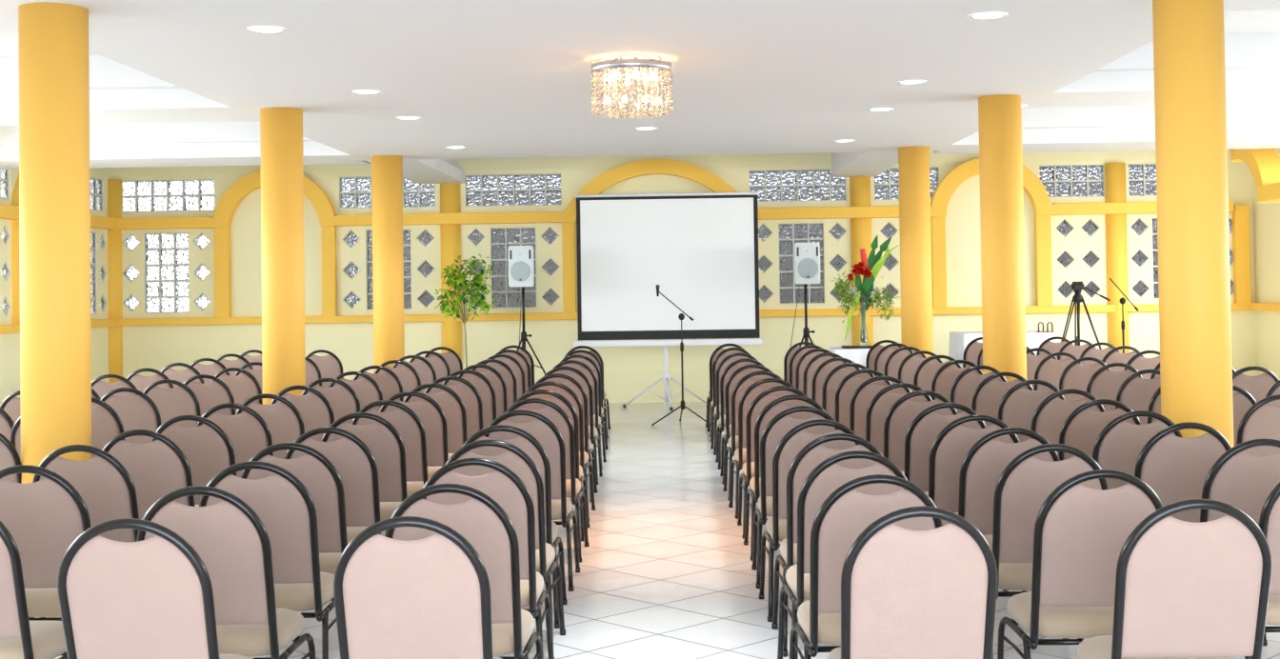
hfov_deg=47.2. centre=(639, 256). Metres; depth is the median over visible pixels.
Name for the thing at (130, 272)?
window
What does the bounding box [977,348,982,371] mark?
banquet chair
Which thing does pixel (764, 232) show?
window
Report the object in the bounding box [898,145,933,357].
column
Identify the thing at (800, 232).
window
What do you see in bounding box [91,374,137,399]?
banquet chair
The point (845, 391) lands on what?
banquet chair
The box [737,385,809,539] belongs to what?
banquet chair
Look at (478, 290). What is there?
window
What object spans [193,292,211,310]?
window
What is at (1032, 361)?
banquet chair
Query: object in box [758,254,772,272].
window
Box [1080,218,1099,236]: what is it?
window
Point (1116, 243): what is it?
trim
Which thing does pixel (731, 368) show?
banquet chair
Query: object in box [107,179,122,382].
trim
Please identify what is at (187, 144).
ceiling
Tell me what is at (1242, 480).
banquet chair
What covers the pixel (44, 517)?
banquet chair
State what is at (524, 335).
speaker stand
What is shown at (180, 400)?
banquet chair
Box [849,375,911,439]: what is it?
banquet chair
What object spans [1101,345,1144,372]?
banquet chair
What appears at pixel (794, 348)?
banquet chair
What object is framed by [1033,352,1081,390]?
banquet chair
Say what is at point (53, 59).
column
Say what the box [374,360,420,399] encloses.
banquet chair
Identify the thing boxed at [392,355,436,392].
banquet chair
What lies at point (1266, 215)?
wall
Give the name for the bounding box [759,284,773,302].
window
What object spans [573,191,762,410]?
projection screen
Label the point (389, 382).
banquet chair
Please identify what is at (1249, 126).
ceiling
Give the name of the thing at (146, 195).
window
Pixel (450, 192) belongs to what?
trim
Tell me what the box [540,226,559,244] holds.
window
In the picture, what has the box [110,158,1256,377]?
wall
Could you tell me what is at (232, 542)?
banquet chair
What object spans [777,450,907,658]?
banquet chair
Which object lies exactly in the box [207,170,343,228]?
trim
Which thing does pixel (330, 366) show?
banquet chair
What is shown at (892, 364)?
banquet chair
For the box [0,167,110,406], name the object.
wall
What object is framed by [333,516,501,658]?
banquet chair
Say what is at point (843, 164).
beam
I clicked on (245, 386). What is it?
banquet chair
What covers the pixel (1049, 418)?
banquet chair
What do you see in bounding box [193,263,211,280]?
window
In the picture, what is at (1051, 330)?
loop
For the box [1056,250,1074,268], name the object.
window
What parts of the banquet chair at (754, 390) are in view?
leg, seat frame, leg, seat, frame, backrest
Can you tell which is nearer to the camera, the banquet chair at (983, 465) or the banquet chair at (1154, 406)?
the banquet chair at (983, 465)
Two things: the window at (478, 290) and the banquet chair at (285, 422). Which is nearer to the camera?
the banquet chair at (285, 422)
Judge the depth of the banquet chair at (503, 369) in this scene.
12.37 m
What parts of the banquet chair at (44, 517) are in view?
backrest, seat, seat frame, frame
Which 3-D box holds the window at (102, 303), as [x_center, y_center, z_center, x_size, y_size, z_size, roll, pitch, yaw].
[-6.959,0.600,18.818,0.085,0.242,0.242,-1,-1,2]
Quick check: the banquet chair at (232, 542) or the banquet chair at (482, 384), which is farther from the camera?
the banquet chair at (482, 384)
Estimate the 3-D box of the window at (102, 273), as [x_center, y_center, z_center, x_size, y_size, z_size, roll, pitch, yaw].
[-6.964,0.214,18.826,0.085,0.242,0.242,-1,-1,2]
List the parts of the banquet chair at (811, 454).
leg, seat frame, leg, seat, frame, backrest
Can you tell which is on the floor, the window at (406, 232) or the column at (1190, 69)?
the column at (1190, 69)
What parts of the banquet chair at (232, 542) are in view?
backrest, seat, seat frame, leg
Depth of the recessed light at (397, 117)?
11.62 m
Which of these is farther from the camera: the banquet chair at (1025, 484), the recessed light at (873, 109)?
the recessed light at (873, 109)
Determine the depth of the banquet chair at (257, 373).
12.44 m
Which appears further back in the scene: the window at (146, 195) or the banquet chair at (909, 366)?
the window at (146, 195)
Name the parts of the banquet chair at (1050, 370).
backrest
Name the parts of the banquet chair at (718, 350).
leg, leg, backrest, frame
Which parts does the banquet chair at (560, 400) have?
frame, backrest, seat, leg, leg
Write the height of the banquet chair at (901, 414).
0.905 m
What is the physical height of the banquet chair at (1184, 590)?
0.905 m
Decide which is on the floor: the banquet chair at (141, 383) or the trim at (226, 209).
the banquet chair at (141, 383)
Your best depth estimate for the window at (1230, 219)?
18.76 m
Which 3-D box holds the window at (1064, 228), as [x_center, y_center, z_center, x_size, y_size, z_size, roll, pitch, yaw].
[5.457,-0.366,18.851,0.242,0.242,0.085,-1,-1,2]
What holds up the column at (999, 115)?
on the floor
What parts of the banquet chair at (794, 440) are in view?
leg, leg, seat frame, seat, frame, backrest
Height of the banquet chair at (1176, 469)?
0.905 m
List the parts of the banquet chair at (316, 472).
backrest, seat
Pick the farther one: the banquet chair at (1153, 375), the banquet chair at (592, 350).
the banquet chair at (592, 350)
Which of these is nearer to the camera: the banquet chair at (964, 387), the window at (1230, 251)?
the banquet chair at (964, 387)
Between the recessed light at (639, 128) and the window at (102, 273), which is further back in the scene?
the window at (102, 273)
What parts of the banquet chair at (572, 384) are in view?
frame, backrest, seat, leg, leg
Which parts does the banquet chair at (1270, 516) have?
frame, seat frame, seat, backrest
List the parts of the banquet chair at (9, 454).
backrest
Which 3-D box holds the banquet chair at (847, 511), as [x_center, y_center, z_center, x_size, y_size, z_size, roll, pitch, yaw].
[0.748,1.135,4.828,0.485,0.905,0.604,-1,-1,0]
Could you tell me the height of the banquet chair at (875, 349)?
0.905 m
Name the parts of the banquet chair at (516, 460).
backrest, frame, seat, leg, seat frame, leg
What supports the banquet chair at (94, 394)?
on the floor
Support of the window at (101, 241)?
in the wall at (10, 343)
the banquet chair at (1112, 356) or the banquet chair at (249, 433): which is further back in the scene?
the banquet chair at (1112, 356)
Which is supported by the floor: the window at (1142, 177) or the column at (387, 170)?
the column at (387, 170)
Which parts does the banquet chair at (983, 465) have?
seat, backrest, frame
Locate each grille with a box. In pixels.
[510,260,530,281]
[798,258,818,278]
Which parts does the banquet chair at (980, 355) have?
backrest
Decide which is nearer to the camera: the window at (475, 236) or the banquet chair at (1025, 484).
the banquet chair at (1025, 484)
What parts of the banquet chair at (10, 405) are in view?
frame, backrest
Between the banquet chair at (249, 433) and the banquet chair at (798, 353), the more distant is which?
the banquet chair at (798, 353)
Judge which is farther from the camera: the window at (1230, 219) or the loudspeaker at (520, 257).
the window at (1230, 219)
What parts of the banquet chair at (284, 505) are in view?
backrest, seat, seat frame, leg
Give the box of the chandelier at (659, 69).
[590,54,674,119]
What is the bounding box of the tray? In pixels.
[841,345,872,348]
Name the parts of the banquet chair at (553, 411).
backrest, frame, seat, seat frame, leg, leg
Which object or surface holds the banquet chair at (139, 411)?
on the floor
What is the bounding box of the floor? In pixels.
[52,401,1279,658]
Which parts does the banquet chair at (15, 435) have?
backrest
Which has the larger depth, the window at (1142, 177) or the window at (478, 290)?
the window at (478, 290)
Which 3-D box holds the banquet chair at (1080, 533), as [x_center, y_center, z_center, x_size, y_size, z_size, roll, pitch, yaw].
[1.475,1.126,4.873,0.485,0.905,0.604,-1,-1,2]
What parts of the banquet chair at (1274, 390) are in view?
backrest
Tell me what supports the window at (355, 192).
in the wall at (157, 348)
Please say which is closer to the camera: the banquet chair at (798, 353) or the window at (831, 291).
the banquet chair at (798, 353)
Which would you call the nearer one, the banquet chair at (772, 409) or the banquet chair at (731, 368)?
the banquet chair at (772, 409)
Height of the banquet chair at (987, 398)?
0.905 m
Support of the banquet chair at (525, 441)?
on the floor
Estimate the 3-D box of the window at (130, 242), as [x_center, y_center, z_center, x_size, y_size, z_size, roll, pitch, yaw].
[-6.644,-0.185,19.168,0.242,0.242,0.085,-1,-1,2]
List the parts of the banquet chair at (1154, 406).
backrest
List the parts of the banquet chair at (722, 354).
leg, frame, backrest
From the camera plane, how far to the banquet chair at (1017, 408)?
8.84 m
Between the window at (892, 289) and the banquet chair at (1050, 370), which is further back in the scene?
the window at (892, 289)
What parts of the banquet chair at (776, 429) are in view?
leg, leg, seat frame, seat, frame, backrest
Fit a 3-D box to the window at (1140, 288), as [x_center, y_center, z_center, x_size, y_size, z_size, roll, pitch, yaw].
[6.417,0.408,18.810,0.242,0.242,0.085,-1,-1,2]
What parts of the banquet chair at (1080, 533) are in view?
leg, leg, seat frame, seat, backrest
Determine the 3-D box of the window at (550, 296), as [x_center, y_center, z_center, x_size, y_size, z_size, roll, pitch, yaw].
[-1.152,0.521,19.008,0.242,0.242,0.085,-1,-1,2]
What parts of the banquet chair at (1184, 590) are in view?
seat, backrest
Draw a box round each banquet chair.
[0,390,20,423]
[0,407,14,440]
[0,432,21,483]
[0,464,91,620]
[0,520,67,658]
[10,416,20,459]
[32,444,139,618]
[57,518,253,658]
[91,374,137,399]
[91,388,100,406]
[91,397,124,459]
[100,387,161,443]
[102,429,195,519]
[126,368,174,392]
[136,485,316,658]
[143,379,200,428]
[151,414,236,506]
[160,362,204,387]
[183,374,235,417]
[190,358,230,383]
[196,402,273,477]
[199,460,336,658]
[211,367,262,414]
[217,353,253,376]
[234,361,262,399]
[236,393,304,459]
[238,349,262,369]
[240,442,348,574]
[270,385,334,440]
[284,426,385,543]
[301,378,359,423]
[305,357,321,386]
[306,349,343,387]
[321,412,407,520]
[328,371,382,411]
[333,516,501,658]
[351,400,429,497]
[352,365,403,401]
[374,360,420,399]
[379,391,448,478]
[384,483,543,658]
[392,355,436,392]
[403,382,467,459]
[409,350,450,383]
[420,457,554,658]
[424,346,462,376]
[424,376,483,439]
[442,369,496,428]
[445,439,565,658]
[457,363,507,418]
[461,424,567,628]
[470,359,517,408]
[482,354,525,399]
[482,409,580,591]
[494,349,531,391]
[500,345,534,386]
[504,398,589,562]
[513,389,589,540]
[523,380,595,520]
[533,373,597,502]
[543,366,602,484]
[552,360,606,469]
[560,354,608,449]
[563,349,608,438]
[565,345,610,429]
[705,343,743,431]
[709,347,750,441]
[710,352,757,455]
[715,358,764,469]
[720,364,774,484]
[723,370,784,500]
[728,378,796,519]
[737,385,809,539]
[743,394,825,560]
[751,405,838,588]
[759,419,859,621]
[771,433,882,657]
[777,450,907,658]
[783,341,816,382]
[789,344,825,387]
[789,474,942,658]
[795,348,836,392]
[802,352,847,399]
[812,357,859,406]
[821,362,874,419]
[826,506,997,658]
[835,368,891,428]
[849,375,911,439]
[865,340,901,369]
[865,382,932,456]
[874,342,913,376]
[883,390,958,474]
[884,346,926,383]
[898,350,942,392]
[904,402,986,495]
[913,355,962,398]
[928,414,1026,591]
[931,360,982,400]
[950,365,1006,413]
[958,427,1069,639]
[962,337,982,367]
[971,371,1033,427]
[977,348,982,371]
[991,443,1108,658]
[997,469,1162,658]
[998,380,1065,441]
[1026,347,1057,388]
[1030,388,1105,454]
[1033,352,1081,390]
[1036,336,1069,359]
[1057,339,1096,359]
[1058,399,1140,460]
[1059,357,1110,400]
[1076,499,1272,658]
[1080,341,1119,365]
[1086,362,1142,411]
[1092,410,1182,489]
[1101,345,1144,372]
[1115,369,1160,424]
[1123,350,1159,379]
[1134,421,1231,522]
[1147,385,1160,423]
[1150,362,1159,379]
[1200,438,1279,645]
[1232,366,1279,402]
[1232,385,1256,445]
[1236,394,1279,456]
[1244,481,1279,658]
[1264,380,1279,406]
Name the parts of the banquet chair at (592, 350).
frame, backrest, leg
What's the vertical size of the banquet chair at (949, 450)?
0.905 m
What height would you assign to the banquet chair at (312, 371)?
0.905 m
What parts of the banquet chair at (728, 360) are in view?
leg, leg, seat, frame, backrest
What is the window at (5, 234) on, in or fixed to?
in the wall at (10, 343)
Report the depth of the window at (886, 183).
18.89 m
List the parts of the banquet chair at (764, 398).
leg, seat frame, leg, seat, frame, backrest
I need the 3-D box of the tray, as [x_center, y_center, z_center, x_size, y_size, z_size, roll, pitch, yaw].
[2.485,1.030,16.723,0.340,0.023,0.240,-1,-1,2]
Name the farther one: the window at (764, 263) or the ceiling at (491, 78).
the window at (764, 263)
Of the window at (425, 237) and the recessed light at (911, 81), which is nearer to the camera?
the recessed light at (911, 81)
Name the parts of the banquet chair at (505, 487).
backrest, frame, seat, seat frame, leg, leg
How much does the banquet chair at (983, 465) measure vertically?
0.905 m
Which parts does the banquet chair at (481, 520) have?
backrest, seat, seat frame, leg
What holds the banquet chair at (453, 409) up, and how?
on the floor
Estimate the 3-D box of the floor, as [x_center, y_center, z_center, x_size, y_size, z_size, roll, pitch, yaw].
[0.236,1.725,8.774,15.160,0.100,20.620,-1,-1,2]
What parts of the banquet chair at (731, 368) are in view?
leg, leg, seat, frame, backrest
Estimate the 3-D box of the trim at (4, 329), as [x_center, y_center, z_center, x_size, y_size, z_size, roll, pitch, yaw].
[-6.913,0.804,16.536,0.110,0.093,4.920,-1,-1,2]
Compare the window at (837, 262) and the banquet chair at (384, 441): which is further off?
the window at (837, 262)
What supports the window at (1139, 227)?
in the wall at (157, 348)
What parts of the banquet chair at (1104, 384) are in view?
backrest, frame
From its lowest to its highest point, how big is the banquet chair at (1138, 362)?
0.905 m
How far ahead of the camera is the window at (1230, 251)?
18.75 m
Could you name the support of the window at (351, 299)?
in the wall at (157, 348)
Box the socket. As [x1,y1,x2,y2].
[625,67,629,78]
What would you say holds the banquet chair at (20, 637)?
on the floor
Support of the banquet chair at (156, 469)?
on the floor
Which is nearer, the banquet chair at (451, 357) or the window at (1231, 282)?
the banquet chair at (451, 357)
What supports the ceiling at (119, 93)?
attached to the wall at (10, 343)
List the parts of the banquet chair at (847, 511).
leg, leg, seat frame, seat, backrest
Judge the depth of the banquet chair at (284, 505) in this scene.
5.21 m
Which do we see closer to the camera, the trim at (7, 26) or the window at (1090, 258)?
the trim at (7, 26)
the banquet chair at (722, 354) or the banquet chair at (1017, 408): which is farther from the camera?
the banquet chair at (722, 354)
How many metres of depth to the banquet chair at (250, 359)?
15.09 m
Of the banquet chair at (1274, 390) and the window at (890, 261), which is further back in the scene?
the window at (890, 261)
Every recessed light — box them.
[246,25,287,33]
[351,89,381,94]
[396,116,421,119]
[445,145,467,148]
[634,126,657,130]
[834,139,855,141]
[867,107,893,111]
[897,79,927,84]
[967,11,1008,19]
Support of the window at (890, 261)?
in the wall at (157, 348)
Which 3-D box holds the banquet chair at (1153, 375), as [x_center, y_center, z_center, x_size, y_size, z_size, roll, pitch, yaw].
[4.218,1.224,11.686,0.485,0.905,0.604,-1,-1,2]
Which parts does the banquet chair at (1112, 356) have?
backrest, frame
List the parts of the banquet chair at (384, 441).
backrest, seat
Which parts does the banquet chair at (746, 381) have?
leg, leg, seat, frame, backrest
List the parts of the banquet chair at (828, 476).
leg, seat frame, leg, seat, frame, backrest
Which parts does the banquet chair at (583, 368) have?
backrest, frame, seat, leg, leg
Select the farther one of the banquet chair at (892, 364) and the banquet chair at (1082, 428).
the banquet chair at (892, 364)
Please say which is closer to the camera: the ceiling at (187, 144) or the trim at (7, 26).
the trim at (7, 26)
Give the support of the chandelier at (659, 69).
hanging from the ceiling at (491, 78)
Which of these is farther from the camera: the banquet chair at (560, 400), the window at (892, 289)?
the window at (892, 289)
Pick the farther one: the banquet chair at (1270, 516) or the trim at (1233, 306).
the trim at (1233, 306)
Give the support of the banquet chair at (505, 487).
on the floor
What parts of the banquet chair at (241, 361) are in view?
backrest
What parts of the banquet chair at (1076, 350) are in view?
backrest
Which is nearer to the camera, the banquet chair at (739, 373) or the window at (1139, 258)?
the banquet chair at (739, 373)
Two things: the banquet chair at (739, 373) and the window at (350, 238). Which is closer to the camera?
the banquet chair at (739, 373)
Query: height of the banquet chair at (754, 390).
0.905 m
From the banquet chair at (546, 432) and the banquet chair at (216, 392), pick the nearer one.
the banquet chair at (546, 432)
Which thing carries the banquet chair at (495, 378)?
on the floor
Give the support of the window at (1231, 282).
in the wall at (157, 348)
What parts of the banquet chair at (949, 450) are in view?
seat, backrest, frame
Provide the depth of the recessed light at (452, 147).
14.09 m
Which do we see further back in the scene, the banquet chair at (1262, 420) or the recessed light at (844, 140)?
the recessed light at (844, 140)
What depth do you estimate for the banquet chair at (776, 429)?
7.20 m
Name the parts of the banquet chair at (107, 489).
frame, backrest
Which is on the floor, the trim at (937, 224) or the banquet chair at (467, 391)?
the banquet chair at (467, 391)
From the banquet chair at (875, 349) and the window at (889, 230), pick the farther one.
the window at (889, 230)
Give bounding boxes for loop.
[1036,321,1045,332]
[1045,321,1053,332]
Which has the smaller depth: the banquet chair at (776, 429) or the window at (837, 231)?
the banquet chair at (776, 429)
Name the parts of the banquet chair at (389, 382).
backrest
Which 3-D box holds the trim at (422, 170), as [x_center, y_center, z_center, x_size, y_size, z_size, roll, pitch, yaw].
[-2.605,-1.179,17.232,0.585,0.389,3.580,-1,-1,2]
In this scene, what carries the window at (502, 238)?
in the wall at (157, 348)
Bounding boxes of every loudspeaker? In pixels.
[508,245,534,286]
[794,242,819,283]
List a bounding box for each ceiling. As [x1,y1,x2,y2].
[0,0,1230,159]
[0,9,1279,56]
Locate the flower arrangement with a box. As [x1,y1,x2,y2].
[830,235,899,345]
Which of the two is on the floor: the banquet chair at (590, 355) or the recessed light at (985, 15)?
the banquet chair at (590, 355)
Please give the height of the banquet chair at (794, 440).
0.905 m
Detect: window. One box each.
[0,169,9,199]
[0,225,9,243]
[0,261,9,280]
[0,297,9,315]
[89,177,102,211]
[90,232,96,314]
[99,235,104,249]
[99,265,105,280]
[99,295,105,310]
[122,179,214,212]
[122,233,139,251]
[122,264,139,281]
[122,294,139,311]
[144,232,189,313]
[193,232,210,250]
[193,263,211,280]
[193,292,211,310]
[339,177,435,208]
[342,230,359,247]
[342,260,360,279]
[342,290,360,308]
[366,229,411,309]
[417,228,434,246]
[417,260,435,278]
[417,289,434,307]
[465,173,561,206]
[467,228,484,245]
[467,259,485,273]
[467,290,485,304]
[490,227,536,308]
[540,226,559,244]
[540,258,559,276]
[541,287,559,305]
[749,169,846,201]
[758,223,772,241]
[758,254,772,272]
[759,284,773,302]
[778,222,824,303]
[828,222,846,240]
[828,253,846,271]
[829,287,842,301]
[873,167,938,199]
[880,221,898,239]
[880,282,899,299]
[882,253,898,271]
[1039,164,1104,197]
[1055,219,1074,237]
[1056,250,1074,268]
[1057,280,1073,299]
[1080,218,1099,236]
[1081,249,1099,268]
[1082,280,1100,298]
[1128,163,1156,196]
[1129,218,1148,236]
[1130,249,1148,267]
[1131,279,1149,297]
[1151,218,1159,299]
[1228,217,1232,234]
[1229,248,1232,265]
[1230,279,1233,295]
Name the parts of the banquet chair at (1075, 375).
backrest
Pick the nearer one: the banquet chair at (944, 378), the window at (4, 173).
the banquet chair at (944, 378)
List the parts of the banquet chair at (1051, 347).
backrest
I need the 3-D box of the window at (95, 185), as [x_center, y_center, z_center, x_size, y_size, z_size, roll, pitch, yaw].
[-6.996,-0.802,18.286,0.080,0.411,1.248,-1,-1,2]
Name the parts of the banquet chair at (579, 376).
backrest, frame, seat, leg, leg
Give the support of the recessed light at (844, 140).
in the ceiling at (491, 78)
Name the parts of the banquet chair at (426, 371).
frame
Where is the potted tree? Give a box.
[434,253,497,367]
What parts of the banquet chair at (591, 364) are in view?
backrest, frame, leg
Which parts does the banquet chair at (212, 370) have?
backrest, frame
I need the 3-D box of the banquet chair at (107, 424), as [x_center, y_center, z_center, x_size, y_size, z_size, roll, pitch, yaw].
[-3.232,1.273,8.806,0.485,0.905,0.604,-1,-1,0]
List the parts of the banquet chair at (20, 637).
backrest, frame, seat, seat frame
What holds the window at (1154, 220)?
in the wall at (157, 348)
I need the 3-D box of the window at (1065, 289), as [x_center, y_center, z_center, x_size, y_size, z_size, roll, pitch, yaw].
[5.468,0.422,18.835,0.242,0.242,0.085,-1,-1,2]
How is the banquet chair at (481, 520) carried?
on the floor
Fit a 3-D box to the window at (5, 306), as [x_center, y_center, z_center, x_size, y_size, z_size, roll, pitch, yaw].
[-7.031,0.546,16.104,0.085,0.242,0.242,-1,-1,2]
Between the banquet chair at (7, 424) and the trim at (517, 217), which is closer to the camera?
the banquet chair at (7, 424)
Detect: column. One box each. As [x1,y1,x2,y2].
[18,2,91,618]
[260,107,305,404]
[371,155,404,373]
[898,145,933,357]
[978,94,1026,381]
[1152,0,1234,447]
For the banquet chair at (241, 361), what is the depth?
14.20 m
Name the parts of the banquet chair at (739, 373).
leg, leg, seat, frame, backrest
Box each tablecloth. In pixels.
[828,346,869,369]
[948,330,1059,367]
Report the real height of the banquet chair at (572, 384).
0.905 m
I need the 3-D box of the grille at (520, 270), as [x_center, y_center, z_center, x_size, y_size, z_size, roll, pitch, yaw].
[-1.421,0.174,17.427,0.248,0.248,0.034,-1,-1,6]
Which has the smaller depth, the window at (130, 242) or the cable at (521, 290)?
the cable at (521, 290)
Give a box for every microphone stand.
[651,284,710,425]
[1109,278,1139,353]
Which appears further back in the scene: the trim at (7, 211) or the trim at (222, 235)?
the trim at (222, 235)
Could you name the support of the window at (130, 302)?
in the wall at (157, 348)
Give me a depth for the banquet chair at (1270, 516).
4.80 m
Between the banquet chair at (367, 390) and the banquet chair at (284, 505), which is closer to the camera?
the banquet chair at (284, 505)
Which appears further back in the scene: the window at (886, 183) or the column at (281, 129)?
the window at (886, 183)
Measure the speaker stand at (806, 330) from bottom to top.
1.500 m
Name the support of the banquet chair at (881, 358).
on the floor
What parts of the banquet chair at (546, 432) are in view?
backrest, frame, seat, seat frame, leg, leg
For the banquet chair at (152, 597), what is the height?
0.905 m
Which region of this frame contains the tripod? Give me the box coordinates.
[1060,280,1110,349]
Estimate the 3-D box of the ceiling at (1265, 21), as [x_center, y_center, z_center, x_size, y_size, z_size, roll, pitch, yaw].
[0.187,-1.644,8.843,15.160,0.120,20.620,-1,-1,2]
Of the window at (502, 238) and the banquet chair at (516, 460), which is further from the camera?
the window at (502, 238)
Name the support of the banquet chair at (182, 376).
on the floor
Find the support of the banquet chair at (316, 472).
on the floor
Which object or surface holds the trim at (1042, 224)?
attached to the wall at (157, 348)
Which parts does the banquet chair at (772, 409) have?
leg, seat frame, leg, seat, backrest, frame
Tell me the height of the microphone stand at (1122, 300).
1.519 m
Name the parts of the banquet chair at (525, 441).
frame, backrest, seat, seat frame, leg, leg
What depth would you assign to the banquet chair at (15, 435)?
7.83 m
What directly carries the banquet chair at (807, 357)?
on the floor
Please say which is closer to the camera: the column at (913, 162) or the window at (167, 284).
the column at (913, 162)
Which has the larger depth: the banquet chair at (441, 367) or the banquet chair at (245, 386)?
the banquet chair at (441, 367)
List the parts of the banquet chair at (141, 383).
backrest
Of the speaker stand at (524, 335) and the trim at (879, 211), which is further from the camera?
the trim at (879, 211)
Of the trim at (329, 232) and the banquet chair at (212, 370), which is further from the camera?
the trim at (329, 232)
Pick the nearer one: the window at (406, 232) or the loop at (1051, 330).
the loop at (1051, 330)
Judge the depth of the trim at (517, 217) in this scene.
18.84 m
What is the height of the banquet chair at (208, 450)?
0.905 m
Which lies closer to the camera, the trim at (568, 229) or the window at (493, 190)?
the trim at (568, 229)
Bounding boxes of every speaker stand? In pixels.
[516,286,545,374]
[799,283,814,347]
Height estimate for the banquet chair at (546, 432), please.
0.905 m
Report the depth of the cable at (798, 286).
17.68 m
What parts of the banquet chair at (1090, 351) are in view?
backrest, frame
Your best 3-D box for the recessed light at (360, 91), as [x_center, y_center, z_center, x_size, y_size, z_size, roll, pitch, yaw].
[-1.879,-1.135,10.078,0.208,0.007,0.208,-1,-1,2]
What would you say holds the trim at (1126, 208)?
attached to the wall at (157, 348)
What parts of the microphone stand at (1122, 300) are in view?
boom arm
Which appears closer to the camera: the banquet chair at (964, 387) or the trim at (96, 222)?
the banquet chair at (964, 387)
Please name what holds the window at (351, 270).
in the wall at (157, 348)
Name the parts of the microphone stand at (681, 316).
leg, boom arm, leg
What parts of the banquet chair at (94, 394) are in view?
frame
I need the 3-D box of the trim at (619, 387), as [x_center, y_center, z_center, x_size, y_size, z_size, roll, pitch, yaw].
[0.500,1.671,18.876,14.760,0.410,0.035,-1,-1,2]
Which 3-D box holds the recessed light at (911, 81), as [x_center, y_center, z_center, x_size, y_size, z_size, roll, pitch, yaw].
[1.855,-1.191,9.980,0.208,0.007,0.208,-1,-1,2]
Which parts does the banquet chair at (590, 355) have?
frame, backrest, leg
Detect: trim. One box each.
[0,15,18,34]
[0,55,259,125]
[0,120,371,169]
[0,203,19,219]
[0,319,116,334]
[10,175,19,206]
[11,220,19,324]
[90,215,118,229]
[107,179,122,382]
[110,149,1230,176]
[116,302,1250,325]
[118,217,213,229]
[124,362,1257,402]
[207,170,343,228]
[214,227,231,318]
[321,225,337,316]
[338,211,559,226]
[362,159,465,183]
[440,182,462,363]
[555,159,759,222]
[561,221,576,313]
[757,205,899,219]
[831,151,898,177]
[849,176,873,345]
[930,158,1059,217]
[930,216,946,307]
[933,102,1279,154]
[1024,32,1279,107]
[1034,215,1052,306]
[1052,200,1234,215]
[1104,161,1129,353]
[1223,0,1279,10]
[1229,148,1279,202]
[1231,204,1251,303]
[1250,302,1279,311]
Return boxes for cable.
[519,290,521,342]
[790,285,799,346]
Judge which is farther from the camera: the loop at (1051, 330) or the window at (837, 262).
the window at (837, 262)
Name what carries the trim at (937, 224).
attached to the wall at (157, 348)
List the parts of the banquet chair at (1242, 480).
frame, backrest, leg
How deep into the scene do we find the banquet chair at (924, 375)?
11.99 m
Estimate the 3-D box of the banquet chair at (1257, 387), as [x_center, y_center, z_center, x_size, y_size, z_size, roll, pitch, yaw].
[4.131,1.194,10.108,0.485,0.905,0.604,-1,-1,0]
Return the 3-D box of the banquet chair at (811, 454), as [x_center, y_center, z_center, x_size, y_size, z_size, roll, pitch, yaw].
[0.805,1.160,6.100,0.485,0.905,0.604,-1,-1,1]
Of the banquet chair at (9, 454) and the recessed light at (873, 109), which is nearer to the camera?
the banquet chair at (9, 454)
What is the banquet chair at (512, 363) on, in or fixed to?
on the floor
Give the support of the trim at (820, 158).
attached to the wall at (157, 348)
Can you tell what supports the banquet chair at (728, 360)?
on the floor
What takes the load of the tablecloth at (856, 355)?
on the side table
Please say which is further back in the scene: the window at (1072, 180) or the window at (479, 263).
the window at (479, 263)
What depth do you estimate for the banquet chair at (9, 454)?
6.86 m
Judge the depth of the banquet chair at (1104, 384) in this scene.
10.50 m
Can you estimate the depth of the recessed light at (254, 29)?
7.61 m
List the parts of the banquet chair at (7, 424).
backrest, frame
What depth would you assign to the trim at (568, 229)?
18.84 m
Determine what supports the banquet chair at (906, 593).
on the floor
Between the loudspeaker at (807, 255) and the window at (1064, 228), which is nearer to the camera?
the loudspeaker at (807, 255)
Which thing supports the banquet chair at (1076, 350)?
on the floor
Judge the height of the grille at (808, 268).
0.248 m
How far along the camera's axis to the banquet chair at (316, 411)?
9.30 m
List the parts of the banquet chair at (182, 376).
backrest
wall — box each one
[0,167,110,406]
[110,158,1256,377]
[1252,148,1279,379]
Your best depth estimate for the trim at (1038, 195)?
18.68 m
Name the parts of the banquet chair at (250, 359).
frame, backrest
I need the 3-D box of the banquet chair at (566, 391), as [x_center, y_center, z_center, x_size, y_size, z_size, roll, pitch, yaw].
[-0.560,1.250,9.582,0.485,0.905,0.604,-1,-1,2]
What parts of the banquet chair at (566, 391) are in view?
backrest, frame, seat, leg, seat frame, leg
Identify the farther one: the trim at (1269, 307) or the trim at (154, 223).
the trim at (154, 223)
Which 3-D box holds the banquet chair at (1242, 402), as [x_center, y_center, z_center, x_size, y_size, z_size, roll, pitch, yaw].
[3.277,1.172,8.446,0.485,0.905,0.604,-1,-1,1]

